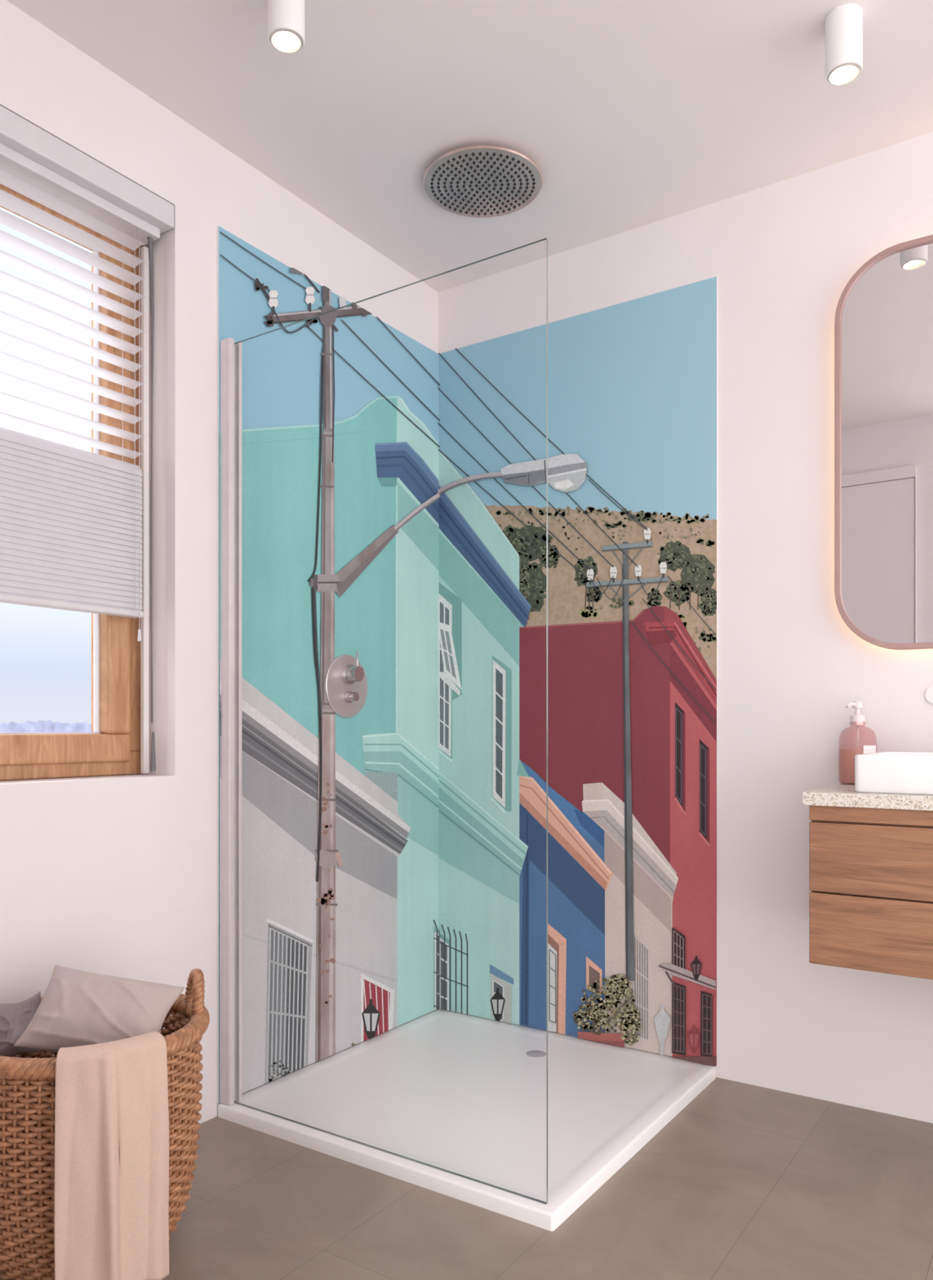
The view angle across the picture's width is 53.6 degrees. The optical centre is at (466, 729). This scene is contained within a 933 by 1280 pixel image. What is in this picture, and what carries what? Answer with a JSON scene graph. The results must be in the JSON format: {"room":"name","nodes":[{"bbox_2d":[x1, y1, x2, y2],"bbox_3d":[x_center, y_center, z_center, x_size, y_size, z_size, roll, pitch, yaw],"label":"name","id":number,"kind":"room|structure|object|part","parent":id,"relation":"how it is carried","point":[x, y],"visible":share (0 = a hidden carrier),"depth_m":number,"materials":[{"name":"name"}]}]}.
{"room":"bathroom","nodes":[
{"label":"bathroom","id":0,"kind":"room"},
{"bbox_2d":[0,0,438,1199],"bbox_3d":[-0.856,-0.264,2.311,0.200,2.562,2.820,0,0,34],"label":"wall","id":1,"kind":"structure","parent":0,"point":[116,875],"depth_m":2.32,"materials":[{"name":"paint"}]},
{"bbox_2d":[0,183,142,780],"bbox_3d":[-1.166,-0.602,1.938,0.082,1.431,1.111,0,0,34],"label":"window","id":2,"kind":"structure","parent":1,"relation":"in","point":[112,747],"depth_m":2.29,"materials":[{"name":"brown wood"}]},
{"bbox_2d":[0,105,173,773],"bbox_3d":[-1.080,-0.602,1.884,0.104,1.425,1.101,0,0,34],"label":"blind","id":3,"kind":"object","parent":2,"relation":"attached to","point":[74,522],"visible":1,"depth_m":2.16,"materials":[{"name":"white fabric"}]},
{"bbox_3d":[-1.102,-0.287,1.878,0.034,0.016,1.028,0,0,34],"label":"rail","id":4,"kind":"part","parent":3,"relation":"part of","materials":[{"name":"white plastic"}]},
{"bbox_3d":[-0.853,-0.768,2.291,0.002,0.950,0.001,0,0,34],"label":"ladder cord","id":5,"kind":"part","parent":3,"relation":"part of","materials":[{"name":"white fabric"}]},
{"bbox_3d":[-0.813,-0.768,2.264,0.002,0.950,0.001,0,0,34],"label":"ladder cord","id":6,"kind":"part","parent":3,"relation":"part of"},
{"bbox_3d":[-0.804,-0.744,2.270,0.002,0.998,0.002,0,0,-26],"label":"lift cord","id":7,"kind":"part","parent":3,"relation":"part of","materials":[{"name":"white fabric"}]},
{"bbox_2d":[217,226,439,1102],"bbox_3d":[-0.372,-0.172,2.841,0.013,2.304,1.000,0,0,34],"label":"wall panel","id":8,"kind":"object","parent":1,"relation":"attached to","point":[341,496],"visible":0.98,"depth_m":2.77,"materials":[{"name":"paint"}]},
{"bbox_2d":[324,651,367,717],"bbox_3d":[-0.352,-0.138,2.826,0.064,0.202,0.194,0,0,34],"label":"shower valve","id":9,"kind":"object","parent":8,"relation":"attached to","point":[345,681],"visible":1,"depth_m":2.81,"materials":[{"name":"silver metal"}]},
{"bbox_3d":[-0.350,-0.101,2.824,0.036,0.037,0.037,0,0,34],"label":"diverter knob","id":10,"kind":"part","parent":9,"relation":"part of","materials":[{"name":"silver metal"}]},
{"bbox_3d":[-0.345,-0.170,2.821,0.047,0.062,0.062,0,0,34],"label":"temperature knob","id":11,"kind":"part","parent":9,"relation":"part of","materials":[{"name":"silver metal"}]},
{"bbox_3d":[-0.333,-0.204,2.812,0.006,0.069,0.006,0,0,34],"label":"lever","id":12,"kind":"part","parent":9,"relation":"part of","materials":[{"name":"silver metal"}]},
{"bbox_2d":[0,1077,932,1279],"bbox_3d":[0.199,1.067,0.653,3.800,0.100,4.400,0,0,34],"label":"floor","id":13,"kind":"structure","parent":0,"point":[746,1181],"depth_m":1.94,"materials":[{"name":"tile"}]},
{"bbox_2d":[0,968,209,1279],"bbox_3d":[-0.743,0.752,1.801,0.468,0.525,0.467,0,0,-11],"label":"laundry basket","id":14,"kind":"object","parent":13,"relation":"on","point":[27,1252],"visible":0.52,"depth_m":1.60,"materials":[{"name":"wicker"}]},
{"bbox_2d":[0,991,40,1057],"bbox_3d":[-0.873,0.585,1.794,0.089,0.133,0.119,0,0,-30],"label":"cushion","id":15,"kind":"object","parent":14,"relation":"in","point":[15,1018],"visible":0.73,"depth_m":1.79,"materials":[{"name":"grey fabric"}]},
{"bbox_2d":[13,964,184,1053],"bbox_3d":[-0.695,0.553,1.760,0.277,0.175,0.127,0,0,2],"label":"cushion","id":16,"kind":"object","parent":14,"relation":"in","point":[77,1007],"visible":0.81,"depth_m":1.72,"materials":[{"name":"beige fabric"}]},
{"bbox_2d":[53,1031,168,1279],"bbox_3d":[-0.623,0.766,1.619,0.193,0.434,0.105,0,0,-34],"label":"towel","id":17,"kind":"object","parent":14,"relation":"on","point":[111,1174],"visible":1,"depth_m":1.59,"materials":[{"name":"beige fabric"}]},
{"bbox_3d":[-0.555,0.540,1.892,0.031,0.101,0.108,0,0,-26],"label":"handle","id":18,"kind":"part","parent":14,"relation":"part of","materials":[{"name":"wicker"}]},
{"bbox_2d":[217,1008,715,1231],"bbox_3d":[0.038,1.000,2.564,1.000,0.034,1.000,0,0,34],"label":"shower tray","id":19,"kind":"object","parent":13,"relation":"on","point":[462,1094],"visible":1,"depth_m":2.41,"materials":[{"name":"ceramic"}]},
{"bbox_2d":[220,237,547,1204],"bbox_3d":[-0.236,-0.022,2.179,0.966,2.006,0.044,0,0,34],"label":"screen","id":20,"kind":"object","parent":19,"relation":"on","point":[231,352],"visible":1,"depth_m":2.42,"materials":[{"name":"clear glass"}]},
{"bbox_2d":[6,0,932,292],"bbox_3d":[0.199,-1.595,0.653,3.800,0.100,4.400,0,0,34],"label":"ceiling","id":21,"kind":"structure","parent":0,"point":[631,114],"depth_m":2.26,"materials":[{"name":"paint"}]},
{"bbox_2d":[267,0,305,54],"bbox_3d":[-0.372,-1.482,1.906,0.076,0.126,0.076,0,0,34],"label":"ceiling spotlight","id":22,"kind":"object","parent":21,"relation":"attached to","point":[286,18],"visible":1,"depth_m":1.88,"materials":[{"name":"white plastic"}]},
{"bbox_3d":[-0.372,-1.433,1.906,0.026,0.016,0.026,0,0,34],"label":"bulb","id":23,"kind":"part","parent":22,"relation":"part of","materials":[{"name":"white glass"}]},
{"bbox_2d":[422,145,542,217],"bbox_3d":[0.046,-1.532,2.579,0.334,0.025,0.334,0,0,34],"label":"shower","id":24,"kind":"object","parent":21,"relation":"attached to","point":[479,181],"visible":1,"depth_m":2.56,"materials":[{"name":"silver metal"}]},
{"bbox_2d":[825,3,862,86],"bbox_3d":[0.818,-1.482,2.002,0.076,0.126,0.076,0,0,34],"label":"ceiling spotlight","id":25,"kind":"object","parent":21,"relation":"attached to","point":[844,24],"visible":1,"depth_m":1.98,"materials":[{"name":"white plastic"}]},
{"bbox_3d":[0.818,-1.433,2.002,0.026,0.016,0.026,0,0,34],"label":"bulb","id":26,"kind":"part","parent":25,"relation":"part of","materials":[{"name":"white glass"}]},
{"bbox_2d":[438,132,932,1123],"bbox_3d":[1.451,-0.264,2.341,3.600,2.562,0.200,0,0,34],"label":"wall","id":27,"kind":"structure","parent":0,"point":[783,255],"depth_m":2.59,"materials":[{"name":"paint"}]},
{"bbox_2d":[437,276,717,1066],"bbox_3d":[0.316,-0.172,2.973,0.998,2.304,0.015,0,0,34],"label":"wall panel","id":28,"kind":"object","parent":27,"relation":"attached to","point":[633,384],"visible":1,"depth_m":2.93,"materials":[{"name":"paint"}]},
{"bbox_2d":[808,805,932,979],"bbox_3d":[1.350,0.356,2.021,1.051,0.364,0.444,0,0,34],"label":"vanity cabinet","id":29,"kind":"object","parent":27,"relation":"attached to","point":[871,869],"visible":0.83,"depth_m":2.06,"materials":[{"name":"brown wood"}]},
{"bbox_2d":[802,782,932,810],"bbox_3d":[1.346,0.158,2.016,1.073,0.030,0.458,0,0,34],"label":"countertop","id":30,"kind":"structure","parent":29,"relation":"on","point":[844,794],"depth_m":2.06,"materials":[{"name":"stone"}]},
{"bbox_2d":[839,700,875,783],"bbox_3d":[1.030,0.033,2.431,0.093,0.219,0.093,0,0,34],"label":"soap dispenser","id":31,"kind":"object","parent":30,"relation":"on","point":[846,756],"visible":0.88,"depth_m":2.41,"materials":[{"name":"pink plastic"}]},
{"bbox_2d":[863,745,875,753],"bbox_3d":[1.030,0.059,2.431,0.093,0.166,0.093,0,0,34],"label":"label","id":32,"kind":"object","parent":31,"relation":"attached to","point":[867,748],"depth_m":2.39,"materials":[{"name":"paper"}]},
{"bbox_2d":[854,751,932,795],"bbox_3d":[1.198,0.100,2.108,0.520,0.086,0.352,0,0,34],"label":"basin","id":33,"kind":"object","parent":30,"relation":"in","point":[880,772],"visible":1,"depth_m":2.06,"materials":[{"name":"ceramic"}]},
{"bbox_3d":[1.232,0.456,1.844,1.051,0.164,0.020,0,0,34],"label":"drawer","id":34,"kind":"part","parent":29,"relation":"part of","materials":[{"name":"brown wood"}]},
{"bbox_3d":[1.232,0.291,1.844,1.051,0.158,0.020,0,0,34],"label":"drawer","id":35,"kind":"part","parent":29,"relation":"part of","materials":[{"name":"brown wood"}]},
{"bbox_2d":[834,234,932,649],"bbox_3d":[1.256,-0.732,2.320,0.620,1.048,0.051,0,0,34],"label":"wall mirror","id":36,"kind":"object","parent":27,"relation":"attached to","point":[883,323],"visible":1,"depth_m":2.41,"materials":[{"name":"mirror glass"},{"name":"pink painted metal"}]},
{"bbox_2d":[924,684,932,704],"bbox_3d":[1.211,-0.087,2.270,0.177,0.058,0.185,0,0,34],"label":"faucet","id":37,"kind":"object","parent":27,"relation":"attached to","point":[929,691],"visible":1,"depth_m":2.38,"materials":[{"name":"white metal"}]},
{"label":"outside","id":38,"kind":"structure","parent":0,"visible":0},
{"bbox_2d":[0,720,91,732],"bbox_3d":[-32.961,1.641,62.000,0.001,4.751,45.000,0,0,34],"label":"treeline","id":39,"kind":"object","parent":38,"point":[41,726],"visible":0.11,"depth_m":66.10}
]}

